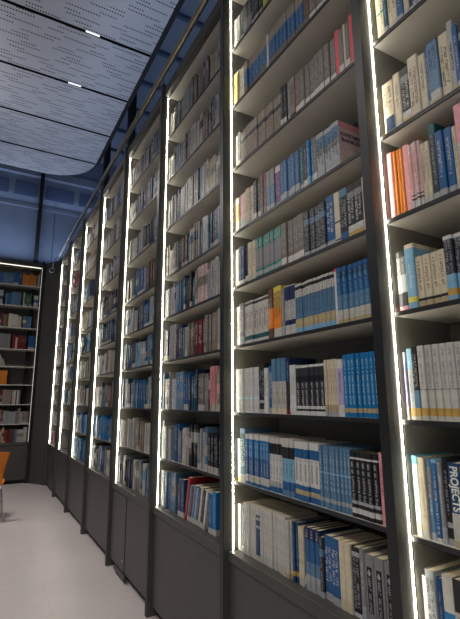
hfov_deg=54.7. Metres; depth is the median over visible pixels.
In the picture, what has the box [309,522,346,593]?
book
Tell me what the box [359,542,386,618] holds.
book
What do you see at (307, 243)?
book
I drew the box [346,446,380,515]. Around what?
book
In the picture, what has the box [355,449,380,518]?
book
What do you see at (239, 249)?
book
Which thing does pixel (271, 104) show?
book
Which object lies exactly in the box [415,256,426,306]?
book
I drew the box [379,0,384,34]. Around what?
book
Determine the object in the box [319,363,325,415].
book
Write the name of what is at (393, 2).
book
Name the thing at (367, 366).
book
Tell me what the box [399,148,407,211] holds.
book
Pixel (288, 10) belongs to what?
book
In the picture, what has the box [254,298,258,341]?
book
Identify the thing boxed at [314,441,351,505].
book
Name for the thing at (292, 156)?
book
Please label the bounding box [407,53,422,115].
book
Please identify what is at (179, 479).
book
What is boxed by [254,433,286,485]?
book
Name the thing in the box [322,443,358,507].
book
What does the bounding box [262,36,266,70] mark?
book
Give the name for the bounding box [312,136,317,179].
book
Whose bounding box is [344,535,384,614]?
book
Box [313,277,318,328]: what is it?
book
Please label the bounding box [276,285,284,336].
book
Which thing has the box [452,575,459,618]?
book
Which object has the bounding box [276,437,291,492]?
book
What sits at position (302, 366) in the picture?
book
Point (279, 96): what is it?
book
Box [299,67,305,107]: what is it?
book
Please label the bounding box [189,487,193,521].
book
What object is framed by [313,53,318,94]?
book
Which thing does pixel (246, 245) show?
book
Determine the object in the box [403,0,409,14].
book
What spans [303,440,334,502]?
book
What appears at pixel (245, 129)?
book
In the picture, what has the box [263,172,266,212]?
book
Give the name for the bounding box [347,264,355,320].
book
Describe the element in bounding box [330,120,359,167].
book
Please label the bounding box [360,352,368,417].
book
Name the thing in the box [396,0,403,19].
book
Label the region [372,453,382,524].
book
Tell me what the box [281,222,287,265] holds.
book
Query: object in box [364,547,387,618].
book
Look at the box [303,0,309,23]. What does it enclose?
book
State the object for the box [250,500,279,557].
book
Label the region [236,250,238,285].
book
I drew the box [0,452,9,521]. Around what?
chair
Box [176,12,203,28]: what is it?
trim
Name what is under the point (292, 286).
book
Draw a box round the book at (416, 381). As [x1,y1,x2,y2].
[411,347,422,419]
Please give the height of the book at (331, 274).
0.232 m
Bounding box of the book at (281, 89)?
[280,86,283,125]
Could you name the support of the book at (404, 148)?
on the bookcase at (376, 60)
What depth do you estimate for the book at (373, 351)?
1.62 m
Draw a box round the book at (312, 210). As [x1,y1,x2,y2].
[309,207,316,252]
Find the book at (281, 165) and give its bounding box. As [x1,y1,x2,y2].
[280,162,283,201]
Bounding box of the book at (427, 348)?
[424,345,437,420]
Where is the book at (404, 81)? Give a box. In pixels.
[399,66,411,121]
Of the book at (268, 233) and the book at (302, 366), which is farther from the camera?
the book at (268, 233)
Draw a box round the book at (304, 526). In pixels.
[304,526,306,587]
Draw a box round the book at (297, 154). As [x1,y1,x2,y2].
[295,150,300,191]
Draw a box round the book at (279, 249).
[277,225,281,267]
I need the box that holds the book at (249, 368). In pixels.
[249,368,250,412]
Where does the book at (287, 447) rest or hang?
on the bookcase at (249, 588)
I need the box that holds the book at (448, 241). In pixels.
[442,234,459,299]
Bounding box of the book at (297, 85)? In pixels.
[295,72,299,111]
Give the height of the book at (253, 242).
0.228 m
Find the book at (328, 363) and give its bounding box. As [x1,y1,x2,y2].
[327,360,331,415]
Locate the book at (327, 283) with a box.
[324,273,331,325]
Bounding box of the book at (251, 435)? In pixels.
[250,433,276,485]
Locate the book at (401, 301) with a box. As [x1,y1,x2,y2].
[396,252,403,310]
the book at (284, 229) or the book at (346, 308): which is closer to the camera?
the book at (346, 308)
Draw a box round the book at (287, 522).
[285,515,317,578]
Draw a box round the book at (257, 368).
[256,367,259,412]
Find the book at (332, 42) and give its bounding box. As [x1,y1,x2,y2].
[329,38,336,80]
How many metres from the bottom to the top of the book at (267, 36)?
0.225 m
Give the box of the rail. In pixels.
[49,0,208,272]
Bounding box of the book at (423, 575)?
[422,574,428,618]
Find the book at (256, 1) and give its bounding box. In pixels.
[255,0,258,18]
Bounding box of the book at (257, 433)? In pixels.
[249,433,266,483]
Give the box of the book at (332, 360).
[331,359,336,415]
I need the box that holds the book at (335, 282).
[334,269,338,323]
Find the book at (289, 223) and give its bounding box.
[287,219,293,262]
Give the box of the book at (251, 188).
[250,185,253,220]
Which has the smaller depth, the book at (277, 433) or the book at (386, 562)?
the book at (386, 562)
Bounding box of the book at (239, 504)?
[238,503,241,550]
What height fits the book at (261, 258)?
0.226 m
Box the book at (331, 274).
[329,271,335,324]
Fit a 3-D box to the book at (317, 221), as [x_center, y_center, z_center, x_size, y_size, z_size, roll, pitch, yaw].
[0.468,-0.357,2.045,0.166,0.222,0.036,6,-13,-29]
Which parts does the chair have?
leg, backrest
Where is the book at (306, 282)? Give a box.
[305,280,309,329]
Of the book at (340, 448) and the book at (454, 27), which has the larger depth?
the book at (340, 448)
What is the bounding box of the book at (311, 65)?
[309,59,314,98]
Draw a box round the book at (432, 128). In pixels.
[427,123,444,198]
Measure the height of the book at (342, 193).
0.230 m
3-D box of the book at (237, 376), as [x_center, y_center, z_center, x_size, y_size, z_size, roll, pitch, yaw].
[0.113,0.459,2.515,0.166,0.235,0.024,6,-13,-29]
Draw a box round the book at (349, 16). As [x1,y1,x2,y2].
[348,14,353,62]
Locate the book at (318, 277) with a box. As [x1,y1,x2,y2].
[317,276,321,327]
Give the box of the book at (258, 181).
[257,179,260,216]
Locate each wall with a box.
[0,163,116,469]
[100,0,217,166]
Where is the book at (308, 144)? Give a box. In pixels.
[306,139,311,183]
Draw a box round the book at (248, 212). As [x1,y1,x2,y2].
[246,187,250,224]
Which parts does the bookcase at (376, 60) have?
shelf, shelf, shelf, shelf, shelf, shelf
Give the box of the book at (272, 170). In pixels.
[270,167,275,207]
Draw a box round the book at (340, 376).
[337,359,345,416]
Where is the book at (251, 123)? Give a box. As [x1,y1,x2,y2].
[250,120,253,152]
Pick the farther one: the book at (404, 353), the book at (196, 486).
the book at (196, 486)
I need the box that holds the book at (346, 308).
[341,266,349,322]
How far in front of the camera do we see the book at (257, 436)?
2.23 m
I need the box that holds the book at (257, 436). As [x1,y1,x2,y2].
[256,434,276,487]
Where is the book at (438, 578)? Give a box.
[436,576,444,618]
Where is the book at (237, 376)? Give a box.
[236,369,238,411]
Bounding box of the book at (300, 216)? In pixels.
[297,212,304,258]
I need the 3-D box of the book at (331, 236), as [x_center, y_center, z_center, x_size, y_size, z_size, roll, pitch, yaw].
[0.508,-0.378,1.976,0.166,0.235,0.051,6,-13,-29]
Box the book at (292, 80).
[289,76,295,116]
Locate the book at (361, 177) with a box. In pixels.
[361,177,365,229]
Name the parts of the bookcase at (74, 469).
kick panel, shelf, shelf, shelf, shelf, shelf, shelf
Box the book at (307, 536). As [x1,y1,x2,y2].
[305,520,338,590]
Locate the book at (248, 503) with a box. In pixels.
[246,499,275,555]
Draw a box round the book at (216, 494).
[212,491,219,536]
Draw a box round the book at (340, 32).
[338,28,344,71]
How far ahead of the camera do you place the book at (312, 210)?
2.03 m
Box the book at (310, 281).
[308,279,314,329]
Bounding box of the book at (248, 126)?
[247,123,250,155]
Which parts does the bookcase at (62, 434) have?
kick panel, shelf, shelf, shelf, shelf, shelf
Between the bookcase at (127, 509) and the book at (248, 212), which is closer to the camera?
the book at (248, 212)
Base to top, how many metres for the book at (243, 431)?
0.275 m
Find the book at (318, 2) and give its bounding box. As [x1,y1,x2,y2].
[316,0,322,10]
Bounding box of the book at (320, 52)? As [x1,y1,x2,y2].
[318,47,324,90]
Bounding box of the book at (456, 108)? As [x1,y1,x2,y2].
[453,103,459,164]
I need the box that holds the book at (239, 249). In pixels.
[238,247,241,284]
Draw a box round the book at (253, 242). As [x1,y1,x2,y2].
[252,240,255,278]
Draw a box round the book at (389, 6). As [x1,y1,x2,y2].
[387,0,392,27]
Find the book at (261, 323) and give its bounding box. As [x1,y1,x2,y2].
[259,296,263,340]
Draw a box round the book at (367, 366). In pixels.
[364,352,372,417]
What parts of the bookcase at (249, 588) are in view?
shelf, kick panel, shelf, shelf, shelf, shelf, shelf, shelf, shelf, shelf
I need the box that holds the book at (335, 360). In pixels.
[334,359,338,415]
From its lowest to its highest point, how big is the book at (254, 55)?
0.230 m
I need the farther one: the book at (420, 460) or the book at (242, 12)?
the book at (242, 12)
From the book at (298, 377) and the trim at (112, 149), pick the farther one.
the trim at (112, 149)
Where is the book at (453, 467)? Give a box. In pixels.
[447,461,459,548]
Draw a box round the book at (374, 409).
[369,351,376,417]
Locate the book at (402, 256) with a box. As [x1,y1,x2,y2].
[400,250,408,309]
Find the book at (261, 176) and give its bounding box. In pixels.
[260,174,263,214]
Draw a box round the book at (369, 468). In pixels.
[365,452,377,522]
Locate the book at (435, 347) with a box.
[431,344,445,420]
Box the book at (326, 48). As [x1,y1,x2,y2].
[323,42,330,85]
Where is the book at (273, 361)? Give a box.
[271,359,276,413]
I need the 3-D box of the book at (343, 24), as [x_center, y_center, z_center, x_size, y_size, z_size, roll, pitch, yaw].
[0.574,-1.144,1.993,0.165,0.235,0.011,6,-13,-29]
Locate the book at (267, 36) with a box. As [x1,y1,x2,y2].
[266,34,269,66]
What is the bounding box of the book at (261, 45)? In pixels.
[259,42,262,74]
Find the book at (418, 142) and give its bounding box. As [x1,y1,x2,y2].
[416,140,424,203]
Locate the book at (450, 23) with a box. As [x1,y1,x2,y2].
[446,20,457,89]
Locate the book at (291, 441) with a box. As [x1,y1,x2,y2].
[289,437,324,497]
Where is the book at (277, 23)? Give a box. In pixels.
[275,20,279,56]
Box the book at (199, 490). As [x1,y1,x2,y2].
[195,484,219,525]
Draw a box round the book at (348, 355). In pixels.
[347,354,352,416]
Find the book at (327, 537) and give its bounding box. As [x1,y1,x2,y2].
[324,527,363,601]
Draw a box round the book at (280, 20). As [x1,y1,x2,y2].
[279,16,282,51]
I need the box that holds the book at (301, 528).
[300,527,305,586]
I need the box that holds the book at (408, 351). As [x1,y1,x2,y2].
[406,349,416,419]
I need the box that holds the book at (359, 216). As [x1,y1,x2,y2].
[353,178,364,232]
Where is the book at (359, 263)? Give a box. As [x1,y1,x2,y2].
[357,260,365,318]
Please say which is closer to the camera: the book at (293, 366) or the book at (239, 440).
the book at (293, 366)
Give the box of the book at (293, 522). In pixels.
[292,516,326,581]
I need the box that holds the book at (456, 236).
[453,232,459,292]
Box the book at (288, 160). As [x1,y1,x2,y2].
[287,157,291,196]
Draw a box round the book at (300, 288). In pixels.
[298,283,303,331]
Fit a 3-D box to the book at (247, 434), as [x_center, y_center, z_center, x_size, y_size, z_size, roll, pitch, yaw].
[0.169,0.791,2.379,0.190,0.250,0.027,6,-13,-29]
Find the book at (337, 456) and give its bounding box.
[335,445,366,511]
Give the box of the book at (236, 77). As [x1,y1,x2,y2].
[234,71,238,103]
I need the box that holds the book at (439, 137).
[434,130,449,195]
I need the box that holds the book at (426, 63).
[424,49,431,104]
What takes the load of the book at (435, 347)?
on the bookcase at (376, 60)
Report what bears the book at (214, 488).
on the bookcase at (183, 559)
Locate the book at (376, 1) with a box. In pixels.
[375,0,381,37]
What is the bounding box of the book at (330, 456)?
[329,444,365,509]
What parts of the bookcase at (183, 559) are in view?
kick panel, shelf, shelf, shelf, shelf, shelf, shelf, shelf, shelf, shelf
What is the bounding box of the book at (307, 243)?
[303,210,310,255]
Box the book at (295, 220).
[293,217,298,260]
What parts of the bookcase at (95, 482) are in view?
kick panel, shelf, shelf, shelf, shelf, shelf, shelf, shelf, shelf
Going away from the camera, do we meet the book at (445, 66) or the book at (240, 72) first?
the book at (445, 66)
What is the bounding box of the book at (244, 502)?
[243,498,272,553]
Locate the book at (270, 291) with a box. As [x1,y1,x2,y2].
[268,288,273,338]
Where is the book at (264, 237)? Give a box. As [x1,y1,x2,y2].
[263,234,266,273]
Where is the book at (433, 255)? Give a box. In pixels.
[430,251,441,302]
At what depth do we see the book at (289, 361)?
2.11 m
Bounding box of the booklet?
[0,355,5,365]
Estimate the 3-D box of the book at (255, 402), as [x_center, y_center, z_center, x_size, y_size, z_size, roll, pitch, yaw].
[0.202,0.429,2.368,0.166,0.235,0.024,6,-13,-29]
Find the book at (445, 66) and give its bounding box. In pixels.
[437,31,452,95]
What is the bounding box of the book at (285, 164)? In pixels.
[283,159,288,199]
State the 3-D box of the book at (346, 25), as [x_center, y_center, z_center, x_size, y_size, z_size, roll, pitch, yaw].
[0.582,-1.143,1.975,0.166,0.225,0.026,6,-13,-29]
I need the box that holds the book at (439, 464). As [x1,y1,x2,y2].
[436,461,448,544]
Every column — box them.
[102,143,110,187]
[126,93,136,146]
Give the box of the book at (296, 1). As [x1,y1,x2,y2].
[295,0,299,33]
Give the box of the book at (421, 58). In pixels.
[417,53,429,108]
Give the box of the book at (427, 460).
[425,455,458,540]
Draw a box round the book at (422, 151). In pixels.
[420,143,429,202]
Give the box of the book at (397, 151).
[396,149,403,213]
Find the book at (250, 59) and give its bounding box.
[249,56,252,87]
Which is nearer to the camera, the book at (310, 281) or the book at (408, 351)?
the book at (408, 351)
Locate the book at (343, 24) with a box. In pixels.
[342,24,345,67]
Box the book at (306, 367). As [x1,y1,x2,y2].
[304,365,310,414]
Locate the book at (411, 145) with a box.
[410,143,417,206]
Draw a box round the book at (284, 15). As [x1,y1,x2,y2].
[282,11,287,48]
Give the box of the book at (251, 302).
[249,300,254,342]
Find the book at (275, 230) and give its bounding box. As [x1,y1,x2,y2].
[274,228,277,268]
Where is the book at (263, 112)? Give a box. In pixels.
[261,109,265,142]
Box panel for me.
[27,261,58,484]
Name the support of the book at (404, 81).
on the bookcase at (376, 60)
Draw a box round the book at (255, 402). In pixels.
[254,367,256,412]
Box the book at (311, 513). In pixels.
[282,511,316,576]
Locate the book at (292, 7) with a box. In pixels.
[290,2,295,38]
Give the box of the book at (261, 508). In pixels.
[260,503,290,563]
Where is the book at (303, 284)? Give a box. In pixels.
[302,282,306,330]
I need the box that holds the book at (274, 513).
[273,507,307,570]
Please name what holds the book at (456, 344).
on the bookcase at (376, 60)
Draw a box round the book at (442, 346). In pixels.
[439,343,452,420]
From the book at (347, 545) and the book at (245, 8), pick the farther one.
the book at (245, 8)
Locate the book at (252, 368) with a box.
[250,367,253,412]
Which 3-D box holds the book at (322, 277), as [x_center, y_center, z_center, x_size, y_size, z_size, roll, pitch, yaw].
[0.472,-0.029,1.955,0.166,0.232,0.026,6,-13,-29]
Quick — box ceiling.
[0,0,184,174]
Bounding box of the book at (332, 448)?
[331,444,364,510]
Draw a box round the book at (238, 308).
[237,307,239,344]
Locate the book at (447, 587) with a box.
[441,568,459,618]
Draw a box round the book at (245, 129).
[243,127,246,158]
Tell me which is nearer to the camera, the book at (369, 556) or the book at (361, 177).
the book at (369, 556)
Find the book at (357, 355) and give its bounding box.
[355,353,363,417]
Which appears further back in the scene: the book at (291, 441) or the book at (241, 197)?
the book at (241, 197)
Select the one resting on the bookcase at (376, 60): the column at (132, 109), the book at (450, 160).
the book at (450, 160)
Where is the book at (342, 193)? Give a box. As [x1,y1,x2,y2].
[339,187,348,239]
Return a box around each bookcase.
[0,258,44,484]
[42,248,68,489]
[51,226,81,503]
[64,197,99,523]
[80,157,123,552]
[105,96,160,599]
[144,0,219,618]
[220,0,386,618]
[350,0,459,618]
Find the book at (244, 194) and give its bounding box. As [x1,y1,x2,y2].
[243,192,245,226]
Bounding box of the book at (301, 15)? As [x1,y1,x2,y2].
[298,0,303,28]
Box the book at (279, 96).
[277,94,280,127]
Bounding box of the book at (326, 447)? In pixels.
[325,444,352,508]
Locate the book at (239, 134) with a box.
[238,131,241,163]
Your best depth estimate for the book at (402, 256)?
1.55 m
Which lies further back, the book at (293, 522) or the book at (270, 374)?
the book at (270, 374)
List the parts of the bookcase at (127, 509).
access panel, kick panel, shelf, shelf, shelf, shelf, shelf, shelf, shelf, shelf, shelf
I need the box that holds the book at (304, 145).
[303,142,307,186]
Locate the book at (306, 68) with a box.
[304,63,310,102]
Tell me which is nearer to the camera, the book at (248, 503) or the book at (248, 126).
the book at (248, 503)
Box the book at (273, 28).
[272,25,275,60]
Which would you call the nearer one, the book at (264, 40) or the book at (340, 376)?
the book at (340, 376)
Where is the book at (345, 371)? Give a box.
[343,355,349,416]
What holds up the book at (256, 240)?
on the bookcase at (249, 588)
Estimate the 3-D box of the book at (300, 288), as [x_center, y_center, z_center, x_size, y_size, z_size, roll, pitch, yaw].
[0.395,-0.001,2.095,0.166,0.232,0.026,6,-13,-29]
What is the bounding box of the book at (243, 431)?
[240,427,273,482]
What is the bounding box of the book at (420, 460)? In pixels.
[417,454,459,539]
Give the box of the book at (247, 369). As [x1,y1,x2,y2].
[246,368,249,412]
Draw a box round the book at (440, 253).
[437,248,448,301]
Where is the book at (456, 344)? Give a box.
[454,341,459,396]
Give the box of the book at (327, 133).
[324,127,332,172]
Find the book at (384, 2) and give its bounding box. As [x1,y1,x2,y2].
[382,0,388,31]
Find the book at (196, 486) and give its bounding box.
[191,482,219,522]
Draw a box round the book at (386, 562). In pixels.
[384,559,391,618]
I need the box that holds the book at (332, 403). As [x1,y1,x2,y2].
[329,359,333,415]
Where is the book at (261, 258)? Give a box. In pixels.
[259,236,263,275]
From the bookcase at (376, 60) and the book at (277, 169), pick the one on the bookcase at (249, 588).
the book at (277, 169)
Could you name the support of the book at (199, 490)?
on the bookcase at (183, 559)
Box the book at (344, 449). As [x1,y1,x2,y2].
[343,445,376,513]
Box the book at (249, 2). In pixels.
[247,0,251,27]
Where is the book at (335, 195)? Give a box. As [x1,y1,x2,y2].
[333,191,340,241]
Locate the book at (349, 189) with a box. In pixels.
[346,183,355,236]
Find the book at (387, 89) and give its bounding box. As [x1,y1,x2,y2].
[382,79,396,132]
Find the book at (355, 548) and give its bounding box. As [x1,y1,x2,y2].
[351,538,386,618]
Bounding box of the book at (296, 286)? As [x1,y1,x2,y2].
[295,284,298,332]
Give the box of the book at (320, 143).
[316,131,325,177]
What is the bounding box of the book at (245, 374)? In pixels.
[244,368,246,411]
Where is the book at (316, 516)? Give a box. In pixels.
[290,516,318,579]
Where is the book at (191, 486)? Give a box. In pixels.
[187,482,212,520]
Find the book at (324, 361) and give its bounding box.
[323,360,328,415]
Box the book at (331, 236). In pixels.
[325,194,335,245]
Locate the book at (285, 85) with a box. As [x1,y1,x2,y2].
[283,83,287,122]
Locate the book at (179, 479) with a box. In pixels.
[177,478,184,516]
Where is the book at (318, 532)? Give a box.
[315,523,352,595]
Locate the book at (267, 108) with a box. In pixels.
[265,105,268,138]
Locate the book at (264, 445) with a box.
[263,434,292,488]
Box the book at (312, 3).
[309,0,315,17]
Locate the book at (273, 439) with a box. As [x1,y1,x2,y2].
[272,436,302,491]
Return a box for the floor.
[0,480,159,618]
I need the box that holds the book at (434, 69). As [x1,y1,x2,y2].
[426,37,443,102]
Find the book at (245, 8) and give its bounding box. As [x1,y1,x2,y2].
[243,2,247,33]
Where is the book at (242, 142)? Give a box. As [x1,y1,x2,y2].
[241,131,243,161]
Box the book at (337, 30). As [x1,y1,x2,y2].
[334,29,339,74]
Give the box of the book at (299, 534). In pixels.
[298,520,330,584]
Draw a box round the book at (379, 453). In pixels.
[378,452,385,525]
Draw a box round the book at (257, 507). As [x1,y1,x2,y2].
[256,502,287,561]
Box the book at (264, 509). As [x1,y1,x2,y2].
[263,504,294,564]
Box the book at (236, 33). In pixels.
[235,18,237,45]
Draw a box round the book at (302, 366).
[300,365,305,414]
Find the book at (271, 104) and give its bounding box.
[269,101,273,135]
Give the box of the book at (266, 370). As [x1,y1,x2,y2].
[264,368,269,412]
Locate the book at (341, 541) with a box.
[338,533,375,611]
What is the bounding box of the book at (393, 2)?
[391,0,397,24]
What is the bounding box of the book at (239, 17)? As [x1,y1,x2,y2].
[237,14,240,42]
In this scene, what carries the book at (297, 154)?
on the bookcase at (249, 588)
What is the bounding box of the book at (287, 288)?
[285,285,290,334]
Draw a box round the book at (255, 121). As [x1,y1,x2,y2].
[253,116,257,149]
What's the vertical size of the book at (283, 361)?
0.264 m
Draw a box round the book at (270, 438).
[269,436,298,490]
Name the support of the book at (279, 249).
on the bookcase at (249, 588)
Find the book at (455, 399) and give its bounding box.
[446,342,459,421]
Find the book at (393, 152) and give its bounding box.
[392,151,400,214]
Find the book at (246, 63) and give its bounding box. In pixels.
[244,60,248,92]
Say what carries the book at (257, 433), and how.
on the bookcase at (249, 588)
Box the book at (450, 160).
[443,126,457,191]
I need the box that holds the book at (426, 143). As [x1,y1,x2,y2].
[424,140,433,200]
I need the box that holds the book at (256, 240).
[255,238,258,276]
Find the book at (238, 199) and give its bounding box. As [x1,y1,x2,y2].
[236,197,239,230]
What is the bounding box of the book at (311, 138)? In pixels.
[310,138,313,181]
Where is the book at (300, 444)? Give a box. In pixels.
[298,440,331,500]
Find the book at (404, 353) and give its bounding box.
[402,352,411,419]
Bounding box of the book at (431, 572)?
[425,558,459,618]
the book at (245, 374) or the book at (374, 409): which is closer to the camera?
the book at (374, 409)
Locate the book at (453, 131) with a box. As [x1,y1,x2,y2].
[451,126,459,188]
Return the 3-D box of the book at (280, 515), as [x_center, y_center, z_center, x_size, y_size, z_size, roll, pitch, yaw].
[0.313,1.074,2.062,0.190,0.245,0.026,6,-13,-29]
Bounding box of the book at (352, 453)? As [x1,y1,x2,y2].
[349,448,380,516]
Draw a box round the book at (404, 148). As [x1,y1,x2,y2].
[402,144,412,210]
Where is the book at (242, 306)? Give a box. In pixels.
[240,303,244,344]
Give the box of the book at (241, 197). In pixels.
[240,194,242,228]
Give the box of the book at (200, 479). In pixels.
[184,475,219,519]
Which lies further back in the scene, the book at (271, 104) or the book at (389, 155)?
the book at (271, 104)
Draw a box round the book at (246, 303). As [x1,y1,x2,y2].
[245,302,248,343]
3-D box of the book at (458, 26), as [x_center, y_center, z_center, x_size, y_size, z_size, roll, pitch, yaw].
[0.825,-0.820,1.475,0.166,0.227,0.024,6,-13,-29]
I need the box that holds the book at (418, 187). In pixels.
[412,141,421,205]
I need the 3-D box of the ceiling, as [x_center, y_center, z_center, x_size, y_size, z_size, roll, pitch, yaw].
[-3.195,-3.962,3.545,6.275,0.200,10.390,6,-13,-29]
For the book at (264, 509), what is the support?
on the bookcase at (249, 588)
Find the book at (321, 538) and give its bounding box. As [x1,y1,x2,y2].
[319,535,326,598]
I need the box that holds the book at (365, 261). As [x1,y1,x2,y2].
[363,258,371,317]
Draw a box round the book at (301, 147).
[299,145,303,188]
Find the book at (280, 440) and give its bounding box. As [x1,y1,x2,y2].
[279,439,282,493]
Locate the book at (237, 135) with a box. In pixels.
[236,135,237,165]
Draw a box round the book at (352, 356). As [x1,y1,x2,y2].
[350,353,358,416]
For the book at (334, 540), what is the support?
on the bookcase at (249, 588)
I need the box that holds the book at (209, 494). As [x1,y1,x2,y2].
[208,492,211,533]
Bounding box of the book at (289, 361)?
[285,358,315,413]
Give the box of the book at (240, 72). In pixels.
[239,68,241,98]
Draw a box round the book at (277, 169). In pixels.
[275,164,280,204]
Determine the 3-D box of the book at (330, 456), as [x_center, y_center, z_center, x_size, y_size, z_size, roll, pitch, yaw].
[0.488,0.682,1.825,0.190,0.240,0.019,6,-13,-29]
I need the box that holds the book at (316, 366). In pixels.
[314,364,320,415]
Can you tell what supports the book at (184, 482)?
on the bookcase at (183, 559)
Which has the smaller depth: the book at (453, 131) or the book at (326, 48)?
the book at (453, 131)
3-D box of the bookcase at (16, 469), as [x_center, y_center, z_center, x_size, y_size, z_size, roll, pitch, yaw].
[-4.348,1.103,8.537,1.139,4.270,0.389,6,-13,-29]
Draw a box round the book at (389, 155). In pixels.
[387,152,396,217]
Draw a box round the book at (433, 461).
[430,458,443,542]
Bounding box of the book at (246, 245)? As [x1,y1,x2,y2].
[245,243,247,281]
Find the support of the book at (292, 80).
on the bookcase at (249, 588)
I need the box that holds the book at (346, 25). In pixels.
[344,22,350,66]
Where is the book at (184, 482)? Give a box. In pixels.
[181,478,187,517]
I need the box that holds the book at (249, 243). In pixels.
[248,242,251,280]
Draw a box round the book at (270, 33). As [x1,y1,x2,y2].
[269,30,271,62]
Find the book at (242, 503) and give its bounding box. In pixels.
[242,503,243,551]
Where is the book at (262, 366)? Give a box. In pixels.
[259,363,270,412]
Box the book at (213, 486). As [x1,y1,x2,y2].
[198,485,219,526]
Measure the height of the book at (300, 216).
0.225 m
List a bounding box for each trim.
[0,163,101,217]
[0,177,98,208]
[19,173,44,428]
[111,148,124,154]
[117,128,136,136]
[136,108,149,115]
[141,80,160,91]
[157,49,182,62]
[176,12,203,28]
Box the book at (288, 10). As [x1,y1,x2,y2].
[287,7,290,42]
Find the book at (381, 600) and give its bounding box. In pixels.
[374,553,387,618]
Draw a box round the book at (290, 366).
[289,365,293,414]
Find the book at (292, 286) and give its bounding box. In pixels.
[290,283,296,333]
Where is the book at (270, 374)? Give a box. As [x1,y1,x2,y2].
[269,365,271,413]
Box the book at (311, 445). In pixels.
[309,441,344,503]
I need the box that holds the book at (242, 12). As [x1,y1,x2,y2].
[241,9,243,37]
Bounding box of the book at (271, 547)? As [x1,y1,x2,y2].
[269,506,302,568]
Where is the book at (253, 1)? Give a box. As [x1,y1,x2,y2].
[252,0,254,22]
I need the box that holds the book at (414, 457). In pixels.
[411,452,453,536]
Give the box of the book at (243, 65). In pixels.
[242,65,243,95]
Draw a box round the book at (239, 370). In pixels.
[238,369,240,411]
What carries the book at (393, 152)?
on the bookcase at (376, 60)
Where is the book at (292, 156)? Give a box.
[290,153,295,194]
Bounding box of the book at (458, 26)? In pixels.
[457,23,459,48]
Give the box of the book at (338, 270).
[336,267,343,323]
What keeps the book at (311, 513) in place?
on the bookcase at (249, 588)
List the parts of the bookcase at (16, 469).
kick panel, shelf, shelf, shelf, shelf, shelf, shelf, shelf, shelf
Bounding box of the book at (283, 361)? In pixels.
[281,358,286,413]
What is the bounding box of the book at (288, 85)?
[287,82,290,118]
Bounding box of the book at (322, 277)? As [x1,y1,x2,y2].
[320,274,326,326]
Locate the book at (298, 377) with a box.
[295,366,301,414]
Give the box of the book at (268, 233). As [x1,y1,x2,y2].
[266,232,270,272]
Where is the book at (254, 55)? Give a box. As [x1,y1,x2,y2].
[252,52,255,82]
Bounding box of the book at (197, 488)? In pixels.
[193,488,198,523]
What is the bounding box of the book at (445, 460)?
[441,455,459,546]
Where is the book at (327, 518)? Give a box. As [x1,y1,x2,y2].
[295,516,330,583]
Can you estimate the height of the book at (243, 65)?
0.228 m
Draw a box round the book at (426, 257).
[422,253,434,304]
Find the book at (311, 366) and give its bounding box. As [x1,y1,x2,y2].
[309,364,315,414]
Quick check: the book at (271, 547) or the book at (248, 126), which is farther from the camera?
the book at (248, 126)
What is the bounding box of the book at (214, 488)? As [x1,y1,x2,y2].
[200,487,219,528]
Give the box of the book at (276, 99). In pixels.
[274,97,277,131]
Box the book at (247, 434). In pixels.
[245,432,274,483]
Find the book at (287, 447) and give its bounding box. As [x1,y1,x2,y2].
[285,437,315,496]
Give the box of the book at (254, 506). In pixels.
[253,501,282,559]
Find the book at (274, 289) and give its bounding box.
[273,287,277,336]
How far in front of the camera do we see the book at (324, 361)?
1.85 m
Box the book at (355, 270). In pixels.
[352,262,360,319]
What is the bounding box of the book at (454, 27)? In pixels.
[451,24,459,86]
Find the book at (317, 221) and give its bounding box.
[315,205,320,250]
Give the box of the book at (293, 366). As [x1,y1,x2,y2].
[292,365,301,414]
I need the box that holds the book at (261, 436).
[260,434,286,488]
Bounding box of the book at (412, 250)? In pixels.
[404,243,438,308]
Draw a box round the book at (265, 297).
[263,294,268,339]
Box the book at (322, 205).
[319,201,327,248]
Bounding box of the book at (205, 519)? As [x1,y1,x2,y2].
[203,490,219,529]
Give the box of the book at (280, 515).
[279,510,310,574]
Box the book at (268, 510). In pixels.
[266,505,298,566]
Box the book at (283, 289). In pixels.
[281,288,285,335]
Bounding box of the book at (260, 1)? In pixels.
[259,0,262,12]
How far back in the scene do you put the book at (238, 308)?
2.55 m
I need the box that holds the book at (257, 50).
[255,46,259,78]
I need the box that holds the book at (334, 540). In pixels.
[331,530,369,607]
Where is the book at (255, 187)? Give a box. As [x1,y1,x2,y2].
[253,180,257,218]
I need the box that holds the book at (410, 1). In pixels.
[409,0,412,8]
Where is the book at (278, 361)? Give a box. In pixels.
[276,358,281,413]
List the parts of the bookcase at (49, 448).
kick panel, shelf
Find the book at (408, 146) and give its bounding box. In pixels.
[407,145,415,207]
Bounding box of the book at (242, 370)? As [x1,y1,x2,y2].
[241,369,244,411]
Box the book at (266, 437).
[265,435,298,490]
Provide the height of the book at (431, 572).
0.250 m
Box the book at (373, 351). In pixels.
[373,351,378,417]
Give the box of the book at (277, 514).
[276,509,311,571]
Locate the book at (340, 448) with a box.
[339,445,375,512]
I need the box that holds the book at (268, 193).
[266,170,270,210]
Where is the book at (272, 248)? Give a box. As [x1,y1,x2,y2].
[270,230,274,270]
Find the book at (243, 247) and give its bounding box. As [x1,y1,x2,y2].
[241,245,245,283]
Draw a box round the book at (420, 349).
[417,345,430,419]
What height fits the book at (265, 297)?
0.235 m
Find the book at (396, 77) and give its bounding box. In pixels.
[392,72,403,125]
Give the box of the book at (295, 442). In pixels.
[294,439,330,499]
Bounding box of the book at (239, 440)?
[238,438,240,481]
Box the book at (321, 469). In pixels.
[318,443,348,506]
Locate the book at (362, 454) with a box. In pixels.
[360,451,380,520]
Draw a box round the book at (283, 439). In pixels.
[282,436,312,495]
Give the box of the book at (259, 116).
[258,113,261,145]
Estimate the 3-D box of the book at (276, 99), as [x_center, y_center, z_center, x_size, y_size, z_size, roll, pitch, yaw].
[0.320,-1.040,2.450,0.166,0.215,0.038,6,-13,-29]

